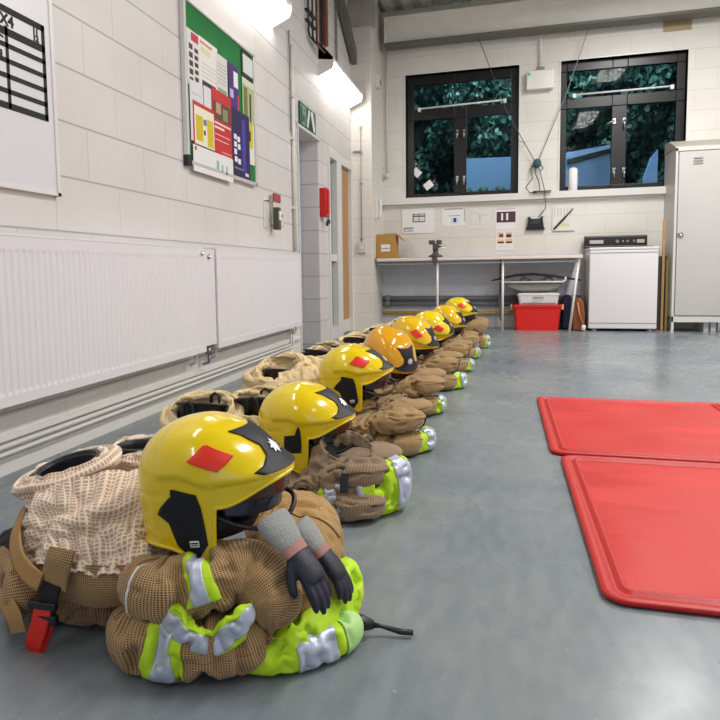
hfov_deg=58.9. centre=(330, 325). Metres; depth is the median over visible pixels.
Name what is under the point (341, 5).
beam
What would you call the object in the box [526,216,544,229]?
wall device
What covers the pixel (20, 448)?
pipe
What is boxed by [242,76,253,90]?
print
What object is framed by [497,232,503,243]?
print
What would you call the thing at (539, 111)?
wall
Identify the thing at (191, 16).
noticeboard
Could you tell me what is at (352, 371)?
helmet
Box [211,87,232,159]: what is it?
poster
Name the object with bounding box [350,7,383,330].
pillar
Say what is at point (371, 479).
tunic
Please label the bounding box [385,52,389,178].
conduit pipe
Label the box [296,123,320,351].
trim opening
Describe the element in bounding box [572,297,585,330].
case
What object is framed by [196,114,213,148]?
print
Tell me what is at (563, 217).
chart
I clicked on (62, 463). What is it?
boot
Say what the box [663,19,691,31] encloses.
air vent
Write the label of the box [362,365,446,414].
tunic
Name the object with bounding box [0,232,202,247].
grille
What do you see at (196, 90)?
notice sheet
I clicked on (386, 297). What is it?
pipe
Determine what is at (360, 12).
trim
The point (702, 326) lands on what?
boxes
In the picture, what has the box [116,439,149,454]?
boot
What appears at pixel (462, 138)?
window
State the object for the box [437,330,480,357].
tunic
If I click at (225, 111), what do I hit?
print
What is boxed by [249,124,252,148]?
print
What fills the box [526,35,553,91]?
emergency light
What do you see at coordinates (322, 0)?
duct
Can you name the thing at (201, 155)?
notice sheet
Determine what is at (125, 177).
wall
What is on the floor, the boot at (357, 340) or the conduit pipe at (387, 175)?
the boot at (357, 340)
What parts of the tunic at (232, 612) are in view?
lime panel, toggle cord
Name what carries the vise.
attached to the workbench
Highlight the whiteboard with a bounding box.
[0,0,61,196]
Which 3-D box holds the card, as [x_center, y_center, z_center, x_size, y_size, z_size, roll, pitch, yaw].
[-0.571,-1.795,4.416,0.001,0.170,0.220,0,5,15]
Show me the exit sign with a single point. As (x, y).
(307, 117)
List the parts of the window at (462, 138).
pane, winding rod, pane, pane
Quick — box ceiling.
[378,0,482,12]
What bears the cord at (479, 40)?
hanging from the wall
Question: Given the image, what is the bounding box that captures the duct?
[322,0,327,46]
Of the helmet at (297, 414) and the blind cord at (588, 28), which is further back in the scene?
the blind cord at (588, 28)
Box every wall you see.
[0,0,350,452]
[299,141,304,343]
[381,0,719,328]
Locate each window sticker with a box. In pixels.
[414,168,421,177]
[423,180,433,189]
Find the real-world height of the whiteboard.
1.124 m
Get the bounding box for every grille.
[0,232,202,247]
[204,248,300,254]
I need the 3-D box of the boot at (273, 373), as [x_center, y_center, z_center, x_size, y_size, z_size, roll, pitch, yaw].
[-0.299,0.331,2.974,0.284,0.284,0.146,0,5,9]
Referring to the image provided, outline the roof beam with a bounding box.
[384,0,719,42]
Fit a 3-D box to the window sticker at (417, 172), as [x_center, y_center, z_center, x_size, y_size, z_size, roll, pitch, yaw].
[1.107,-1.955,8.149,0.141,0.140,0.002,0,5,15]
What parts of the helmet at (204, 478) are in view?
ear panel, plate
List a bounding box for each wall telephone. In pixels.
[319,188,329,225]
[375,199,381,218]
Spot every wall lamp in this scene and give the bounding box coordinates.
[248,0,291,27]
[318,41,362,107]
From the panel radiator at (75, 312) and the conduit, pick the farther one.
the conduit
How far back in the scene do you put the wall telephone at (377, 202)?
7.71 m
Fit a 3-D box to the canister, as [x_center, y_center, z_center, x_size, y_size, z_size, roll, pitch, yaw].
[2.904,-1.748,7.616,0.104,0.272,0.104,0,5,15]
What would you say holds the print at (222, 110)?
on the poster at (221, 104)
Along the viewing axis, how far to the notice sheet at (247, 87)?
4.43 m
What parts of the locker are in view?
door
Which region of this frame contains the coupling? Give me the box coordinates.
[542,277,553,280]
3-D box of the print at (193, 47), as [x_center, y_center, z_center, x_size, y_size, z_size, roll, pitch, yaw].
[-0.782,-1.496,3.656,0.001,0.217,0.112,0,5,15]
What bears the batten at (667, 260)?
on the floor
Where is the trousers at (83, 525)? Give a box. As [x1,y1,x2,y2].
[0,434,169,653]
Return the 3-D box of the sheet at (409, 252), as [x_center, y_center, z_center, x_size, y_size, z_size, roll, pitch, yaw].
[1.016,-0.982,8.014,0.160,0.270,0.010,0,5,15]
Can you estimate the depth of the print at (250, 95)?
4.47 m
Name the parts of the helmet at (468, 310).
plate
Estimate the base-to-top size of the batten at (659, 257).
0.840 m
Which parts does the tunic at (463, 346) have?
lime panel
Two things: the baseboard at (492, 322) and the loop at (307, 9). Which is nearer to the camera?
the loop at (307, 9)
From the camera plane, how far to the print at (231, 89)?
4.17 m
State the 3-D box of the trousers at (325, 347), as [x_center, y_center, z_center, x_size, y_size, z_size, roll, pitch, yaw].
[-0.020,0.256,3.667,0.446,0.302,0.622,0,5,15]
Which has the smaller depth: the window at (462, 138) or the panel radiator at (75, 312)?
the panel radiator at (75, 312)
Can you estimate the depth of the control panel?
4.92 m
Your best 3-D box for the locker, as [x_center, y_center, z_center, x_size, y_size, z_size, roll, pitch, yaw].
[4.097,-1.000,7.069,0.630,2.120,0.536,0,5,15]
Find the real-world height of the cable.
0.820 m
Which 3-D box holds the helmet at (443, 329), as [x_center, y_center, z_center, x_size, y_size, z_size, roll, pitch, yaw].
[0.726,0.042,4.615,0.328,0.300,0.267,3,6,38]
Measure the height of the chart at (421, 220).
0.310 m
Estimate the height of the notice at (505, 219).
0.260 m
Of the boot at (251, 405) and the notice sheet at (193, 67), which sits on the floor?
the boot at (251, 405)
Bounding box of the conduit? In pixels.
[335,0,337,92]
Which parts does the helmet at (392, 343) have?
plate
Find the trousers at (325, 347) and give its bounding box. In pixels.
[301,340,344,358]
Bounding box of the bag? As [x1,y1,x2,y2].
[561,295,571,329]
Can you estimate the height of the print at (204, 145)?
0.012 m
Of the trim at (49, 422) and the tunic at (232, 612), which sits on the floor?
the tunic at (232, 612)
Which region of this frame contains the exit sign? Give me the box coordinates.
[298,100,315,134]
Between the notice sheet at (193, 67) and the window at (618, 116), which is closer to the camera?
the notice sheet at (193, 67)
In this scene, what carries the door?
in the wall at (125, 177)
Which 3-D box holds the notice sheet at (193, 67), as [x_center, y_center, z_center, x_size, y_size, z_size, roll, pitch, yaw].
[-0.784,-1.527,3.650,0.001,0.310,0.150,0,5,15]
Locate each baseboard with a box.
[0,345,300,476]
[383,318,560,327]
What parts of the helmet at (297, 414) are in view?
ear panel, plate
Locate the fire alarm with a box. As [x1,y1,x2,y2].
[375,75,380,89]
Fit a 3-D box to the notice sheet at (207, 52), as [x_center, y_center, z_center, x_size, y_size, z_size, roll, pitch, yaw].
[-0.732,-1.551,3.841,0.002,0.305,0.250,0,5,15]
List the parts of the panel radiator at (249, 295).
link plate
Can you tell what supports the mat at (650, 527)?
on the floor
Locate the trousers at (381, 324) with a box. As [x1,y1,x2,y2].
[364,323,392,330]
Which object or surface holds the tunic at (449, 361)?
on the floor
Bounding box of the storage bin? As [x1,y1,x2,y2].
[510,303,563,330]
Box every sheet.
[186,26,199,83]
[189,78,202,140]
[193,144,233,182]
[198,35,216,89]
[202,80,215,109]
[216,53,227,96]
[242,76,253,125]
[249,124,254,165]
[404,237,416,257]
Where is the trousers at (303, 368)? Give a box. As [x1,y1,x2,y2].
[241,350,321,388]
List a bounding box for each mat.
[537,397,719,462]
[561,455,719,616]
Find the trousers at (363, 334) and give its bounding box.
[338,330,369,344]
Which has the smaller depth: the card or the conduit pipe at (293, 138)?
the card
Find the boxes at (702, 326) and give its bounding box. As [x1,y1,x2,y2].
[696,322,715,331]
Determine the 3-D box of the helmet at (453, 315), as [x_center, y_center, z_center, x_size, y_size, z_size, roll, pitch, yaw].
[0.962,-0.035,5.247,0.339,0.271,0.246,1,5,25]
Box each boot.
[33,449,100,476]
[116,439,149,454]
[175,392,228,416]
[233,387,270,415]
[262,369,290,379]
[303,349,328,356]
[314,344,337,347]
[344,337,365,343]
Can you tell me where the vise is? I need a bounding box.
[429,240,444,265]
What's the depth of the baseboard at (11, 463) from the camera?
2.86 m
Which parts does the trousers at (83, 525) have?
gathered leg, gathered leg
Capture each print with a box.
[189,43,198,82]
[191,32,197,44]
[192,91,201,122]
[195,143,214,151]
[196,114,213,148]
[200,40,211,50]
[201,46,209,57]
[201,61,216,88]
[203,85,211,109]
[213,99,230,125]
[215,121,230,144]
[216,102,220,114]
[217,61,226,86]
[218,87,226,95]
[223,109,227,122]
[230,88,233,98]
[233,71,237,88]
[234,133,240,164]
[241,119,245,171]
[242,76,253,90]
[243,54,252,78]
[243,86,247,115]
[249,94,251,122]
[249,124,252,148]
[451,218,458,223]
[497,211,515,222]
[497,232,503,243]
[554,207,570,216]
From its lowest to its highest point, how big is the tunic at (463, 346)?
0.217 m
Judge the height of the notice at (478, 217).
0.275 m
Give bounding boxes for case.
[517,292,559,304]
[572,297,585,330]
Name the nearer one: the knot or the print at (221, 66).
the print at (221, 66)
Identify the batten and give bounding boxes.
[654,256,666,329]
[660,220,665,330]
[664,259,668,330]
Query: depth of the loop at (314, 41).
6.02 m
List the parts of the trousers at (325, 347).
gathered leg, gathered leg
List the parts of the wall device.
panel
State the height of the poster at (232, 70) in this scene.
0.360 m
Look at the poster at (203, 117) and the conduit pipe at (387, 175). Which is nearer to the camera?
the poster at (203, 117)
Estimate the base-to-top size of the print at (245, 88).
0.203 m
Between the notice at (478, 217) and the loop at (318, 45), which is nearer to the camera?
the loop at (318, 45)
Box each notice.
[442,207,464,225]
[468,206,490,228]
[495,208,516,229]
[496,230,512,249]
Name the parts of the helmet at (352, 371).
ear panel, plate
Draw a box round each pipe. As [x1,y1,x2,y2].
[0,329,293,457]
[0,330,291,450]
[290,44,297,250]
[383,295,580,300]
[383,301,561,306]
[383,311,560,314]
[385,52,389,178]
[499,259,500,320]
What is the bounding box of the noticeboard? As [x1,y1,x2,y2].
[179,0,257,186]
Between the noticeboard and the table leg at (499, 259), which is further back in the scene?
the table leg at (499, 259)
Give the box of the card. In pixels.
[241,49,252,82]
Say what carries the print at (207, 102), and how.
attached to the notice sheet at (207, 102)
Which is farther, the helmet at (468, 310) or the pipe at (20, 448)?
the helmet at (468, 310)
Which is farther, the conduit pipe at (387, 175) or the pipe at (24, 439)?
the conduit pipe at (387, 175)
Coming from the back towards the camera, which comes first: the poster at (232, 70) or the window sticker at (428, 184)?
the window sticker at (428, 184)
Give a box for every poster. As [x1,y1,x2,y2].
[193,100,215,152]
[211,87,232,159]
[228,62,238,119]
[231,107,250,180]
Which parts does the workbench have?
leg, rail, leg, leg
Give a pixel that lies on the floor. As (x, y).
(487, 562)
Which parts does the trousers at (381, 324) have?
gathered leg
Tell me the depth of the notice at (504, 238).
7.85 m
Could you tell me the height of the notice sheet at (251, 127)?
0.380 m
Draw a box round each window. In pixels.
[330,161,333,325]
[404,63,520,197]
[558,47,690,190]
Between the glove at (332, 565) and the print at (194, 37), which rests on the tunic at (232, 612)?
the glove at (332, 565)
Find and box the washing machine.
[584,235,658,331]
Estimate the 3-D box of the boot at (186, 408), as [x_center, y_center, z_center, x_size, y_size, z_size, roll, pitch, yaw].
[-0.490,0.390,2.214,0.297,0.299,0.181,1,5,21]
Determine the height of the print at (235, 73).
0.101 m
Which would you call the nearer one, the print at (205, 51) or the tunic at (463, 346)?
the print at (205, 51)
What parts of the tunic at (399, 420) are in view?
lime panel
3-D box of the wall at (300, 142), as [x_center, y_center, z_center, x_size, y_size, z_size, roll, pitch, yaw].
[-0.972,-1.036,6.723,1.595,2.400,2.800,0,5,15]
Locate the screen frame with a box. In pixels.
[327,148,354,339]
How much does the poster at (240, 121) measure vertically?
0.440 m
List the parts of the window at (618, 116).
pane, pane, winding rod, pane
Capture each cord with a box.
[479,40,545,216]
[539,28,588,158]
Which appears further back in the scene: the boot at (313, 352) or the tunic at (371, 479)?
the boot at (313, 352)
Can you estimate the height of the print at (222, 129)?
0.110 m
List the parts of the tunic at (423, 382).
lime panel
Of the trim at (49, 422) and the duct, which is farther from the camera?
the duct
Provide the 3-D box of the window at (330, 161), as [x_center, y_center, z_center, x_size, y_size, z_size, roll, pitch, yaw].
[-0.014,-0.866,6.796,0.010,1.780,0.270,0,5,15]
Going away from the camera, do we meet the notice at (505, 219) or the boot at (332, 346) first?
the boot at (332, 346)
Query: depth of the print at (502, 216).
7.82 m
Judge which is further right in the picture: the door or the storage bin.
the storage bin
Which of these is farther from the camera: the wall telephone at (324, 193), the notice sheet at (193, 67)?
the wall telephone at (324, 193)
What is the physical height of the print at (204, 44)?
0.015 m
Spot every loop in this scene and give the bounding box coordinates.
[304,0,315,40]
[311,0,322,48]
[316,0,325,53]
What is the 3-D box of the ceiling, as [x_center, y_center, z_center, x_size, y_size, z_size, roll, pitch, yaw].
[2.683,-3.423,1.256,8.280,0.070,12.400,0,5,15]
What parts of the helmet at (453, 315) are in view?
plate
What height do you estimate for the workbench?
0.873 m
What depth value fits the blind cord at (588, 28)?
7.43 m
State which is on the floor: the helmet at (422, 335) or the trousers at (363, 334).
the trousers at (363, 334)
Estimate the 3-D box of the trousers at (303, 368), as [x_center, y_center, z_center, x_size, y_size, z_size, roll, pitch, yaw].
[-0.168,0.302,2.933,0.606,0.338,0.649,0,5,15]
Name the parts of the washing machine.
control panel, chrome trim, scale plate, lid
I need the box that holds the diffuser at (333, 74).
[320,63,361,106]
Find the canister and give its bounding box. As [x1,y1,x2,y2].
[568,167,577,190]
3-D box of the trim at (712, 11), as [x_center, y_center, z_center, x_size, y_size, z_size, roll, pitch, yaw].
[4.362,-3.405,6.866,7.620,0.030,0.200,0,5,15]
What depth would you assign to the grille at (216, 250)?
4.14 m
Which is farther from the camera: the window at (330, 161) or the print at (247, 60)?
the window at (330, 161)
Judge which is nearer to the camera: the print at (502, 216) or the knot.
the knot
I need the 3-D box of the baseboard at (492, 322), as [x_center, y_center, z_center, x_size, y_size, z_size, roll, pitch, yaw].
[1.856,-0.032,8.005,2.400,0.100,0.030,0,5,15]
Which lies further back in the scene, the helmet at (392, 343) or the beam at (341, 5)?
the beam at (341, 5)
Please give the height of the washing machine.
1.090 m
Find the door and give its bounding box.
[342,168,349,332]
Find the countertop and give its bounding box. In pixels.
[375,254,582,260]
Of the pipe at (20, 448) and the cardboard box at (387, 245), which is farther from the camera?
the cardboard box at (387, 245)
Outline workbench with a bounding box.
[375,254,582,331]
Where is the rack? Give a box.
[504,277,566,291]
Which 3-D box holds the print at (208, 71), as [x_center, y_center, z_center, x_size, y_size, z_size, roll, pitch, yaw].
[-0.730,-1.497,3.846,0.001,0.135,0.200,0,5,15]
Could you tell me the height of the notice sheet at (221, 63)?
0.340 m
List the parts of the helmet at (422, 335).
plate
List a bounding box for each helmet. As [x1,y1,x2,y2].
[138,411,296,558]
[258,381,355,473]
[319,344,395,411]
[363,326,417,384]
[392,315,438,360]
[415,310,454,345]
[432,305,467,336]
[445,297,477,322]
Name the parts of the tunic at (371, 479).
lime panel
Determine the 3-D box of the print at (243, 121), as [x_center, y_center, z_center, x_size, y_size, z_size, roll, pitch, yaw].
[-0.589,-1.227,4.351,0.001,0.343,0.060,0,5,15]
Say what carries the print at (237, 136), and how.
on the poster at (240, 121)
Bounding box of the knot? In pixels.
[533,159,543,170]
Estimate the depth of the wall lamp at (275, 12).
4.75 m
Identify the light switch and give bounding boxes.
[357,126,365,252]
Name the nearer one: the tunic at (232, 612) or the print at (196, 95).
the tunic at (232, 612)
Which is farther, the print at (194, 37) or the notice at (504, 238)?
the notice at (504, 238)
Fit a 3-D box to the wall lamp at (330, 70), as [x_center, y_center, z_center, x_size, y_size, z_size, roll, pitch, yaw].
[0.129,-2.647,6.771,0.160,0.340,1.300,0,5,15]
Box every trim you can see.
[0,336,300,442]
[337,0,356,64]
[348,0,377,28]
[384,6,719,50]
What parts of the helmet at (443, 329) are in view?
plate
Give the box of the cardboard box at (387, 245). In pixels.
[376,233,404,257]
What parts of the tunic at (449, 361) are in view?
lime panel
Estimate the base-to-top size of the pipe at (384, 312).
0.040 m
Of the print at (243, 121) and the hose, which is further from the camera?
the hose
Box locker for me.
[663,139,719,331]
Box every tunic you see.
[105,490,412,683]
[288,430,411,521]
[352,393,436,455]
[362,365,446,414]
[391,349,466,389]
[417,338,474,372]
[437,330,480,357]
[449,317,490,347]
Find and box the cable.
[288,30,290,130]
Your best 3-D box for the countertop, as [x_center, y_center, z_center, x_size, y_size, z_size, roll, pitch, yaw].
[1.754,-0.814,7.678,2.362,0.027,0.580,0,5,15]
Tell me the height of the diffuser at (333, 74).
0.135 m
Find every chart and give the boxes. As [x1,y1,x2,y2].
[402,208,433,233]
[552,206,574,231]
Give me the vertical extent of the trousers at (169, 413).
0.296 m
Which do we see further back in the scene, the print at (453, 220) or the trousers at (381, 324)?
the print at (453, 220)
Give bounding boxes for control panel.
[270,193,283,229]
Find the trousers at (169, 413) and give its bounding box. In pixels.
[159,386,277,427]
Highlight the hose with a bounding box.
[491,273,580,280]
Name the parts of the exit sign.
pictogram panel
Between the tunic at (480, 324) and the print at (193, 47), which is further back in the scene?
the tunic at (480, 324)
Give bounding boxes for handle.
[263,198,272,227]
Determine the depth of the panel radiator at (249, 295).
4.25 m
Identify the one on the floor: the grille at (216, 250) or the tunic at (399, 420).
the tunic at (399, 420)
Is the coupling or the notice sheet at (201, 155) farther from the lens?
the coupling
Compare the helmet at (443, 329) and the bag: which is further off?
the bag
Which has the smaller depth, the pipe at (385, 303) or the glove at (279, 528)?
the glove at (279, 528)
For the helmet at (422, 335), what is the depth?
3.85 m
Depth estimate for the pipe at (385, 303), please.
8.07 m
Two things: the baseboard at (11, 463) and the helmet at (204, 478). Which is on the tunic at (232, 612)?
the helmet at (204, 478)
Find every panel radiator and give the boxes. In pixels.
[0,232,206,408]
[202,248,301,365]
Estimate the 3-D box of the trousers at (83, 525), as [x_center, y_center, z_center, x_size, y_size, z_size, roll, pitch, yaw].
[-0.533,0.446,1.489,0.418,0.332,0.636,-1,5,-3]
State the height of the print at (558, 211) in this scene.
0.105 m
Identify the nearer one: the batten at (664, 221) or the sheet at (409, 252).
the batten at (664, 221)
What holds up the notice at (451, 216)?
attached to the wall at (539, 111)
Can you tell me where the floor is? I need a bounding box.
[0,327,719,719]
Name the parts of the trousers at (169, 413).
gathered leg, gathered leg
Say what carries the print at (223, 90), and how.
attached to the notice sheet at (221, 63)
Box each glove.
[257,508,331,614]
[296,516,353,603]
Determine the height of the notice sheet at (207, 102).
0.380 m
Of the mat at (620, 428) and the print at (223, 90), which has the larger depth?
the print at (223, 90)
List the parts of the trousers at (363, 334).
gathered leg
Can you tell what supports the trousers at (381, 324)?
on the floor

